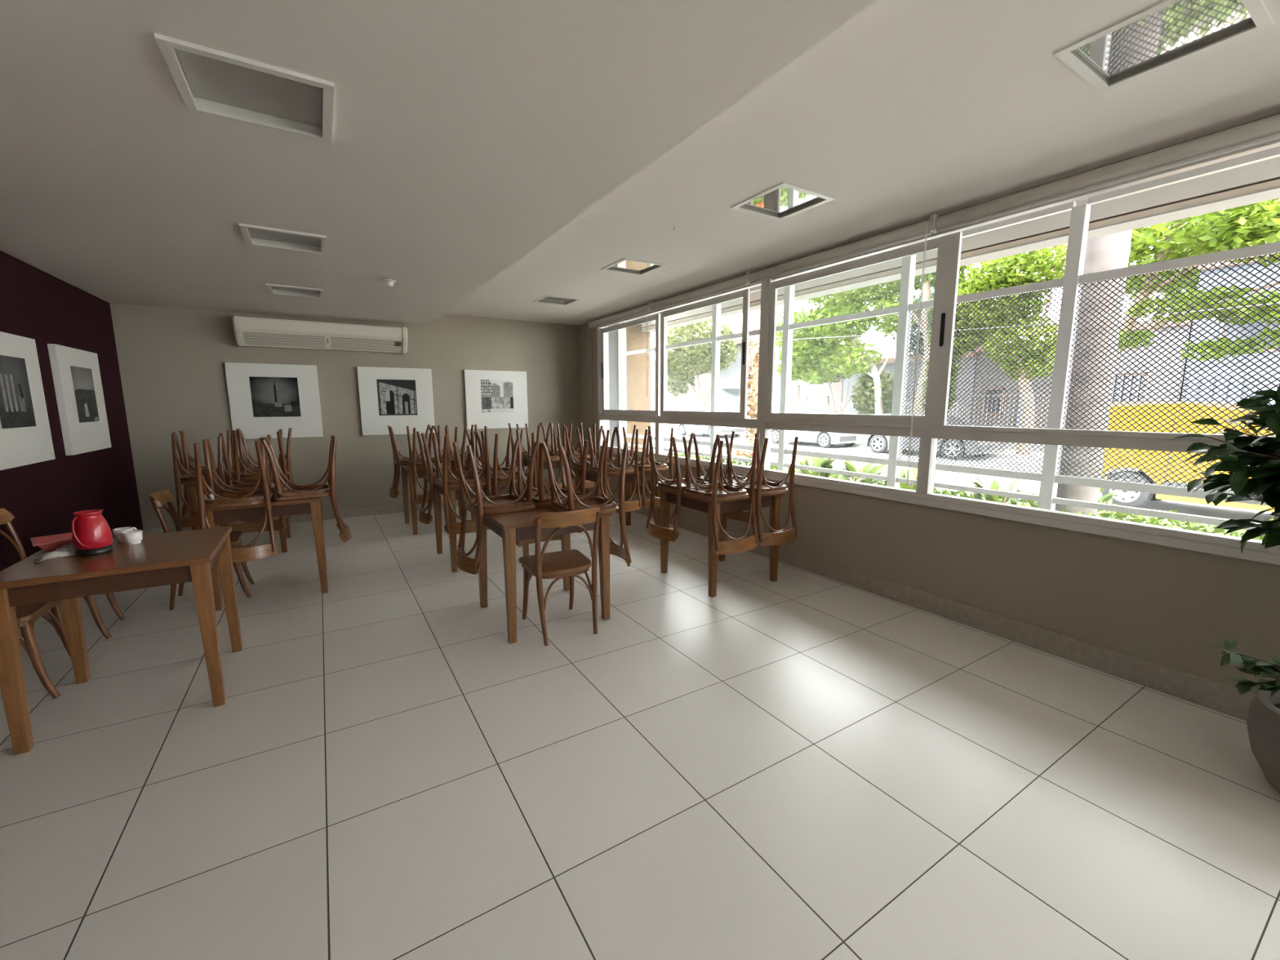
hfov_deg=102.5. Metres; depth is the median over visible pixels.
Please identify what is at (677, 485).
bentwood chair
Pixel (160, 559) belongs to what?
dining table
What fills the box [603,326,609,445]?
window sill
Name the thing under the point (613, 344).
wall
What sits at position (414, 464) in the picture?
bentwood chair
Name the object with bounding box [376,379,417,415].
print
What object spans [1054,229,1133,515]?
column
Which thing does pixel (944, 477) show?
road
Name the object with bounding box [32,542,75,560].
paper napkin
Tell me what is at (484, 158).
ceiling
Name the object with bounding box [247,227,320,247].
diffuser
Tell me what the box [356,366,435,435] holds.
picture frame
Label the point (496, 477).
bentwood chair
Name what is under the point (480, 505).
bentwood chair
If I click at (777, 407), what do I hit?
fence
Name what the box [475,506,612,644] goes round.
dining table
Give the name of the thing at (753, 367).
column
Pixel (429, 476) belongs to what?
bentwood chair
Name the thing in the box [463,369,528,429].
picture frame
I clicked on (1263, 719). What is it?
pot
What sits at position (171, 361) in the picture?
wall
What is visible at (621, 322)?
drain pipe
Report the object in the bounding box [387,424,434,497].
bentwood chair
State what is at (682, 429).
car
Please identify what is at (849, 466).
leafy plant
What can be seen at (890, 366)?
house
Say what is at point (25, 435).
picture frame
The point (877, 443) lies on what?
car
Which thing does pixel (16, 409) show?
print
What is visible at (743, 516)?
bentwood chair
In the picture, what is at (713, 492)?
bentwood chair
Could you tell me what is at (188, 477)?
bentwood chair
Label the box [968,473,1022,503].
leafy plant
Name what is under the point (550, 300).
ceiling light
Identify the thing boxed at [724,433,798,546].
bentwood chair
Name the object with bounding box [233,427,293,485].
bentwood chair
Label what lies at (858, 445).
kerb
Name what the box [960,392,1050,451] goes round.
fence
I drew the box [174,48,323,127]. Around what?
diffuser
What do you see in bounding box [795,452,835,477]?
leafy plant
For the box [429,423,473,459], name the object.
bentwood chair
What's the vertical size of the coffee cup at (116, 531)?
0.064 m
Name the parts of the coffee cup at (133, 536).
handle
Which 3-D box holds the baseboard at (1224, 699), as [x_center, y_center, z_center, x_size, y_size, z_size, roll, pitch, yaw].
[2.044,0.867,3.605,0.016,0.135,11.433,-5,10,-31]
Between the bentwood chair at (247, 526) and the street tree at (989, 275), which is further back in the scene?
the street tree at (989, 275)
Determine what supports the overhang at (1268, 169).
attached to the overhang at (1277, 178)
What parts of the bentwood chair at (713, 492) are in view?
leg, seat, seat frame, leg, leg, crest rail, leg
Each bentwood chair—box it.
[0,508,125,639]
[15,600,71,698]
[148,488,254,609]
[171,430,236,527]
[172,428,237,516]
[193,437,278,564]
[206,435,286,533]
[232,429,291,521]
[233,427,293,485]
[261,435,351,542]
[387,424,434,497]
[406,425,451,503]
[416,429,475,524]
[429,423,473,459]
[431,431,492,534]
[445,424,488,499]
[452,439,538,574]
[465,428,523,475]
[480,430,537,495]
[508,422,550,468]
[515,436,588,546]
[519,506,601,645]
[524,422,565,488]
[540,421,581,479]
[541,440,631,566]
[556,422,596,488]
[564,426,616,491]
[587,426,641,512]
[600,425,651,497]
[622,426,675,508]
[645,432,719,541]
[682,435,758,554]
[693,431,759,527]
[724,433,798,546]
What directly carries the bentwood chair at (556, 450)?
on the dining table at (555, 464)
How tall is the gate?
2.630 m
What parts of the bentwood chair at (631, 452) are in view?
leg, seat frame, leg, crest rail, leg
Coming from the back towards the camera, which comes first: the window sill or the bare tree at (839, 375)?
the bare tree at (839, 375)
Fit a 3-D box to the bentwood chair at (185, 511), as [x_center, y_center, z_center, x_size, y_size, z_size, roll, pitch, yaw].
[-4.316,-0.082,5.154,0.525,0.833,0.436,-6,10,-33]
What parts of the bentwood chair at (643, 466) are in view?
leg, leg, seat frame, leg, seat, crest rail, leg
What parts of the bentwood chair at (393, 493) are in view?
leg, crest rail, leg, seat, seat frame, leg, leg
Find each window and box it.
[596,280,765,475]
[760,137,1279,564]
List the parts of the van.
moulding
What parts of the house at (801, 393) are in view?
pane, pane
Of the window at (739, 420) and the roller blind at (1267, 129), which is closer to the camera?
the roller blind at (1267, 129)
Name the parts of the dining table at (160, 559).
leg, leg, leg, leg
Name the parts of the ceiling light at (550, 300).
glass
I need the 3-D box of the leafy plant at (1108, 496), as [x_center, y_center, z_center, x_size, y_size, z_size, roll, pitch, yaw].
[5.486,0.232,6.240,0.543,0.565,0.502,4,9,23]
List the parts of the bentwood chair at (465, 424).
leg, leg, leg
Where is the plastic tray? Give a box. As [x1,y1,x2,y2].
[30,532,71,551]
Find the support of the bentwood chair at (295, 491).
on the dining table at (313, 506)
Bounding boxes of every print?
[0,355,35,428]
[70,365,99,422]
[248,376,301,417]
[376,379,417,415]
[480,379,513,412]
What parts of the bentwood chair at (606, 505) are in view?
leg, leg, seat, seat frame, leg, crest rail, leg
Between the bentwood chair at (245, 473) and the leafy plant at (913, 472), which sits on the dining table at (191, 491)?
the bentwood chair at (245, 473)
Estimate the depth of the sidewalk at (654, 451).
9.93 m
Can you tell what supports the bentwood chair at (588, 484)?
on the dining table at (555, 464)
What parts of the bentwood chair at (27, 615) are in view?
seat, seat frame, leg, leg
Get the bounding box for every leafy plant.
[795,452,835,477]
[833,460,887,485]
[879,466,940,490]
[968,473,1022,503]
[1097,475,1117,503]
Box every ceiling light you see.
[154,32,333,143]
[238,222,326,254]
[265,283,324,298]
[533,295,581,306]
[600,257,666,275]
[730,182,834,221]
[1053,0,1274,93]
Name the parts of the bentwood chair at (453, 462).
leg, leg, seat frame, leg, leg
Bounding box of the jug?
[71,509,113,556]
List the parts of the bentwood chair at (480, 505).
leg, crest rail, leg, seat frame, seat, leg, leg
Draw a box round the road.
[650,430,1274,522]
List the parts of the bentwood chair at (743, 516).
leg, seat frame, leg, crest rail, leg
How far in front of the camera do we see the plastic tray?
2.51 m
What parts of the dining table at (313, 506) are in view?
leg, leg, leg, leg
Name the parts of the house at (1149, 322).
pane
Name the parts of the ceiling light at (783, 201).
glass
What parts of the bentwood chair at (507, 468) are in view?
leg, leg, seat frame, leg, leg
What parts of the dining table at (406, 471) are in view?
leg, leg, leg, leg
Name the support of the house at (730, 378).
on the sidewalk at (652, 426)
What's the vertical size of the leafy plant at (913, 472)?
0.710 m
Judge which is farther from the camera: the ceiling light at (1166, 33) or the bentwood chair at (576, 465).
the bentwood chair at (576, 465)
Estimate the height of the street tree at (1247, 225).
5.943 m
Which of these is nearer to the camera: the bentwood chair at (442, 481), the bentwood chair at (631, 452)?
the bentwood chair at (442, 481)
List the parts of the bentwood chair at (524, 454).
leg, leg, leg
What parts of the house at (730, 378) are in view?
pane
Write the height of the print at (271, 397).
0.465 m
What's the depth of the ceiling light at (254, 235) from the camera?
3.33 m
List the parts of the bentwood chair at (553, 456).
leg, leg, seat, seat frame, crest rail, leg, leg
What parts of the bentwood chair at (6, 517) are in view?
crest rail, leg, leg, leg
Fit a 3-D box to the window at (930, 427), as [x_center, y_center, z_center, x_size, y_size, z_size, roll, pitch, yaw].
[2.006,-0.740,3.458,0.093,1.848,3.181,-5,10,-31]
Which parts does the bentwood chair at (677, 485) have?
leg, crest rail, seat, leg, seat frame, leg, leg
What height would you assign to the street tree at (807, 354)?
7.707 m
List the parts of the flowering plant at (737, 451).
flower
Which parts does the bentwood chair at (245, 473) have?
leg, leg, seat frame, seat, crest rail, leg, leg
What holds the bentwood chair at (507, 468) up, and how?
on the dining table at (454, 494)
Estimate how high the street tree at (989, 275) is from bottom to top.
6.832 m
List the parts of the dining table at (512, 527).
leg, leg, leg, leg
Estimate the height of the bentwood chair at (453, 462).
0.833 m
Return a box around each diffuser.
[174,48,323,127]
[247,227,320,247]
[271,286,319,293]
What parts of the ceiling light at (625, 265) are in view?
glass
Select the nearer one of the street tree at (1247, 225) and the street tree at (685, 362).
the street tree at (1247, 225)
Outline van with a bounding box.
[1101,401,1275,511]
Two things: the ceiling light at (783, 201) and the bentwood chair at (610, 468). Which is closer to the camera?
the ceiling light at (783, 201)
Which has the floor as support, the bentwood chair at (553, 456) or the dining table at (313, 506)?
the dining table at (313, 506)
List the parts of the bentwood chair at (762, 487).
leg, seat frame, leg, leg, seat, crest rail, leg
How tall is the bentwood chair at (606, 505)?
0.833 m
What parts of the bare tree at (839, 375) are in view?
crown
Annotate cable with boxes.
[748,302,1279,342]
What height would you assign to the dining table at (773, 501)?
0.752 m
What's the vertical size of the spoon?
0.008 m
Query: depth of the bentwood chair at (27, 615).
2.56 m
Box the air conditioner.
[231,315,408,353]
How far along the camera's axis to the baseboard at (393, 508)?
6.66 m
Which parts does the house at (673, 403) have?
pane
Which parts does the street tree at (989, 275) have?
crown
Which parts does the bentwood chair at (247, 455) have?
leg, leg, leg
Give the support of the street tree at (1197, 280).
on the sidewalk at (652, 426)
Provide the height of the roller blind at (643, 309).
1.122 m
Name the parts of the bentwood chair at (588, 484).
leg, leg, seat frame, leg, crest rail, leg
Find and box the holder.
[204,493,214,499]
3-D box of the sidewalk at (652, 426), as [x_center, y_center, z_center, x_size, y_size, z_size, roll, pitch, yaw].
[19.630,-4.588,42.888,41.100,0.320,110.000,-5,10,-31]
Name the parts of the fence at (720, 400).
railing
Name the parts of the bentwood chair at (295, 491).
leg, leg, seat, seat frame, leg, leg, crest rail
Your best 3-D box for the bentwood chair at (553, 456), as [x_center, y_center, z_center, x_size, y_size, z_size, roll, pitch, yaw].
[-1.197,-0.301,6.579,0.436,0.833,0.525,-5,10,-31]
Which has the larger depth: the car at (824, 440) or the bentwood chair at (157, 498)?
the car at (824, 440)
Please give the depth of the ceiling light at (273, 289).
4.85 m
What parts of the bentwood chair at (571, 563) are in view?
leg, leg, seat, seat frame, crest rail, leg, leg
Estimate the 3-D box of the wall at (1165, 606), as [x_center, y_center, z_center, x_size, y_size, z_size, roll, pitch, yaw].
[2.107,-0.383,3.460,0.180,3.350,11.433,-5,10,-31]
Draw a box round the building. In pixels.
[1181,254,1279,405]
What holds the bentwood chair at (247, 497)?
on the dining table at (313, 506)
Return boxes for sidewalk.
[650,425,1044,457]
[653,450,1182,525]
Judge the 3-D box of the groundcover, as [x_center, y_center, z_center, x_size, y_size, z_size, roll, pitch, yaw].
[3.226,0.218,7.073,3.361,0.457,12.329,-5,10,-31]
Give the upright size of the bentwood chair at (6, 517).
0.833 m
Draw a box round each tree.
[653,320,740,408]
[775,275,919,413]
[803,364,861,413]
[849,368,893,414]
[892,263,974,413]
[892,286,1010,356]
[926,243,1067,454]
[1063,198,1279,367]
[1128,213,1267,306]
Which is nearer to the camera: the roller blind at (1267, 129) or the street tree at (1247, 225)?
the roller blind at (1267, 129)
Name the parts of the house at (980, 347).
pane, door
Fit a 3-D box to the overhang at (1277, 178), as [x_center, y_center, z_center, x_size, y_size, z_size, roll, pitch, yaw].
[4.093,-1.902,3.298,0.220,0.017,15.050,-5,10,-31]
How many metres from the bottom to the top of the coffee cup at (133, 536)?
0.064 m
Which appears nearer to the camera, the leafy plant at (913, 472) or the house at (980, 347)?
the leafy plant at (913, 472)
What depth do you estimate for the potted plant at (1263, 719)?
1.93 m
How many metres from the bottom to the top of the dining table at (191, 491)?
0.752 m
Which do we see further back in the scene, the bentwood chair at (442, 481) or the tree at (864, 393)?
the tree at (864, 393)
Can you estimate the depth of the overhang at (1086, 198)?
4.01 m
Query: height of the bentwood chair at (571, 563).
0.833 m
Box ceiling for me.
[0,0,1279,325]
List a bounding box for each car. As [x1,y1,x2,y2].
[675,408,746,437]
[771,409,857,448]
[856,413,1005,459]
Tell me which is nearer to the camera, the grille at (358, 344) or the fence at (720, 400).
the grille at (358, 344)
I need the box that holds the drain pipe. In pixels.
[617,322,622,439]
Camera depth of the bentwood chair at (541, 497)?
3.77 m
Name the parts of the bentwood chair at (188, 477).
leg, leg, seat, seat frame, crest rail, leg, leg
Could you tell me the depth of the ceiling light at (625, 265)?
4.64 m
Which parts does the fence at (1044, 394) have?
railing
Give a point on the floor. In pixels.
(801, 765)
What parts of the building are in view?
pane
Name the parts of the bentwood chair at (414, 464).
leg, leg, seat, seat frame, crest rail, leg, leg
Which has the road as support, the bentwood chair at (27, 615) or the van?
the van
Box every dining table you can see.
[0,526,242,755]
[182,477,290,552]
[197,493,328,611]
[400,464,475,534]
[433,482,528,572]
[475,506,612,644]
[523,457,588,494]
[573,468,663,533]
[658,489,783,597]
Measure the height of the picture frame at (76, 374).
0.870 m
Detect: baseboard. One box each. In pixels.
[17,529,145,636]
[143,499,467,534]
[587,488,1256,720]
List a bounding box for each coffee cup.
[111,526,137,542]
[117,529,142,545]
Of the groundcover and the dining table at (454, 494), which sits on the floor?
the dining table at (454, 494)
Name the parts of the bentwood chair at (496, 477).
leg, leg, seat, seat frame, leg, leg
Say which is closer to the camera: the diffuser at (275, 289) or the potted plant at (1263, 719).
the potted plant at (1263, 719)
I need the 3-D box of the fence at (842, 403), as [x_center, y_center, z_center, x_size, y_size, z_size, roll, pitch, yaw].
[10.974,-2.542,22.449,0.160,1.700,5.428,-5,10,-31]
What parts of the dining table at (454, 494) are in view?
leg, leg, leg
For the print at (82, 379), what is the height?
0.465 m
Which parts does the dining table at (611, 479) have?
leg, leg, leg, leg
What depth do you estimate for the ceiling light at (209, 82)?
1.76 m
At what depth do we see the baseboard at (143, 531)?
3.49 m
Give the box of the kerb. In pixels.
[650,428,1043,461]
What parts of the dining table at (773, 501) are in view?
leg, leg, leg, leg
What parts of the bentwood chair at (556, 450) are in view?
leg, leg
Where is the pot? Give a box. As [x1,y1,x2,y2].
[1246,689,1279,793]
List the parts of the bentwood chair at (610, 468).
leg, leg, seat, seat frame, leg, crest rail, leg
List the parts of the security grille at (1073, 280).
post, rail, rail, rail, rail, post, rail, rail, rail, post, rail, rail, rail, rail, post, rail, rail, rail, post, rail, rail, rail, rail, post, rail, rail, rail, rail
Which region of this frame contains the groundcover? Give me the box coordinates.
[653,450,1273,540]
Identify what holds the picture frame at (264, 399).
attached to the wall at (171, 361)
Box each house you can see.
[650,359,711,426]
[719,336,844,417]
[790,354,891,413]
[840,351,977,423]
[970,338,1054,428]
[1111,319,1192,402]
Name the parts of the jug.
handle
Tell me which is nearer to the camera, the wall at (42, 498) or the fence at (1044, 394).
the wall at (42, 498)
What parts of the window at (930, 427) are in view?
sash, handle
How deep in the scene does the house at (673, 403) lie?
36.89 m
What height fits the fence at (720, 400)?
1.900 m
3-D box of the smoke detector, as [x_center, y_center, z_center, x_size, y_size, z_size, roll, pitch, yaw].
[-2.123,-1.665,4.351,0.100,0.050,0.100,-5,10,-31]
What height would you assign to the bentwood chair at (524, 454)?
0.833 m
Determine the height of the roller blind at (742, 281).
0.116 m
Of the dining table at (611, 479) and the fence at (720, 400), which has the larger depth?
the fence at (720, 400)
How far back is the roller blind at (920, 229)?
3.73 m
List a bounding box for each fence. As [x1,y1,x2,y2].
[706,399,749,431]
[773,406,835,412]
[838,401,957,416]
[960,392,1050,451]
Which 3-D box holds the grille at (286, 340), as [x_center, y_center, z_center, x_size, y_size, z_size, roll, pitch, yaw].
[-4.112,-1.623,5.964,0.780,0.122,0.105,-5,10,-31]
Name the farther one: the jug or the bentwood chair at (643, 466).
the bentwood chair at (643, 466)
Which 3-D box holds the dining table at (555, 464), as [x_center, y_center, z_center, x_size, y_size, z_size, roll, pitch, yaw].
[-1.175,0.063,6.946,0.730,0.752,0.730,-5,10,-31]
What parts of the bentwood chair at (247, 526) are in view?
leg, leg, seat frame, seat, crest rail, leg, leg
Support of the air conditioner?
attached to the wall at (171, 361)
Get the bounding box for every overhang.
[641,156,1279,327]
[642,177,1279,328]
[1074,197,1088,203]
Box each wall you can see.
[0,250,142,571]
[109,302,580,529]
[578,112,1279,694]
[608,324,618,447]
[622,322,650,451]
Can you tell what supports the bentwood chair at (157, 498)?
on the floor
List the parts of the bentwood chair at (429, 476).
leg, crest rail, leg, seat, seat frame, leg, leg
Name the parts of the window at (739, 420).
sash, sash, handle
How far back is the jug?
2.43 m
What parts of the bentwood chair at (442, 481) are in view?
leg, leg, seat, seat frame, crest rail, leg, leg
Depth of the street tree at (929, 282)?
18.80 m
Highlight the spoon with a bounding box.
[33,556,60,563]
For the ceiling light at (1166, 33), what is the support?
attached to the ceiling
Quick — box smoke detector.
[382,279,395,287]
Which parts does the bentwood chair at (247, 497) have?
leg, leg, seat frame, seat, crest rail, leg, leg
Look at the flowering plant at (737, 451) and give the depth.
9.85 m
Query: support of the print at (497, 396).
attached to the picture frame at (495, 399)
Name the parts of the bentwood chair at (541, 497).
leg, crest rail, leg, seat, seat frame, leg, leg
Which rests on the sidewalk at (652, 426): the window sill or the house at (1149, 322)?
the house at (1149, 322)
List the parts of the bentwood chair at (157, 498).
crest rail, leg, leg, seat, leg, leg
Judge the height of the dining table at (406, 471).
0.752 m
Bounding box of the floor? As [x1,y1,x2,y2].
[0,496,1279,959]
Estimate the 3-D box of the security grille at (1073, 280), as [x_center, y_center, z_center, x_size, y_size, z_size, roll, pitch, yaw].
[2.317,-0.676,4.776,0.080,2.800,9.980,-5,10,-31]
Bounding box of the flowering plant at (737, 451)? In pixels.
[722,443,777,468]
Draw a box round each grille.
[242,332,325,347]
[330,337,401,351]
[619,146,1279,529]
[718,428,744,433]
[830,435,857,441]
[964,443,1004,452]
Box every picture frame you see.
[0,331,55,470]
[47,343,111,455]
[224,362,323,439]
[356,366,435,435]
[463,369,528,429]
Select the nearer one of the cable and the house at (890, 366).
the cable
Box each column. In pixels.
[744,309,775,466]
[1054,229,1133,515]
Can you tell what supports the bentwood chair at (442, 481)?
on the dining table at (454, 494)
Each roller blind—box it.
[588,302,650,396]
[648,271,750,311]
[747,213,936,483]
[932,113,1279,232]
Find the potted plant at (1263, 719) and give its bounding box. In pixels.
[1168,384,1279,793]
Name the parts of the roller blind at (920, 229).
pull chain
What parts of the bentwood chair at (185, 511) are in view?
leg, crest rail, leg, seat frame, leg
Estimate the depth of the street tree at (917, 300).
29.63 m
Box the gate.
[1182,367,1246,403]
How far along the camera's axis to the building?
14.21 m
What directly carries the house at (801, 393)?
on the sidewalk at (652, 426)
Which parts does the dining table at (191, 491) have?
leg, leg, leg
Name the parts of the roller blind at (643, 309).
pull chain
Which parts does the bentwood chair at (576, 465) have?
leg, leg, seat, seat frame, leg, leg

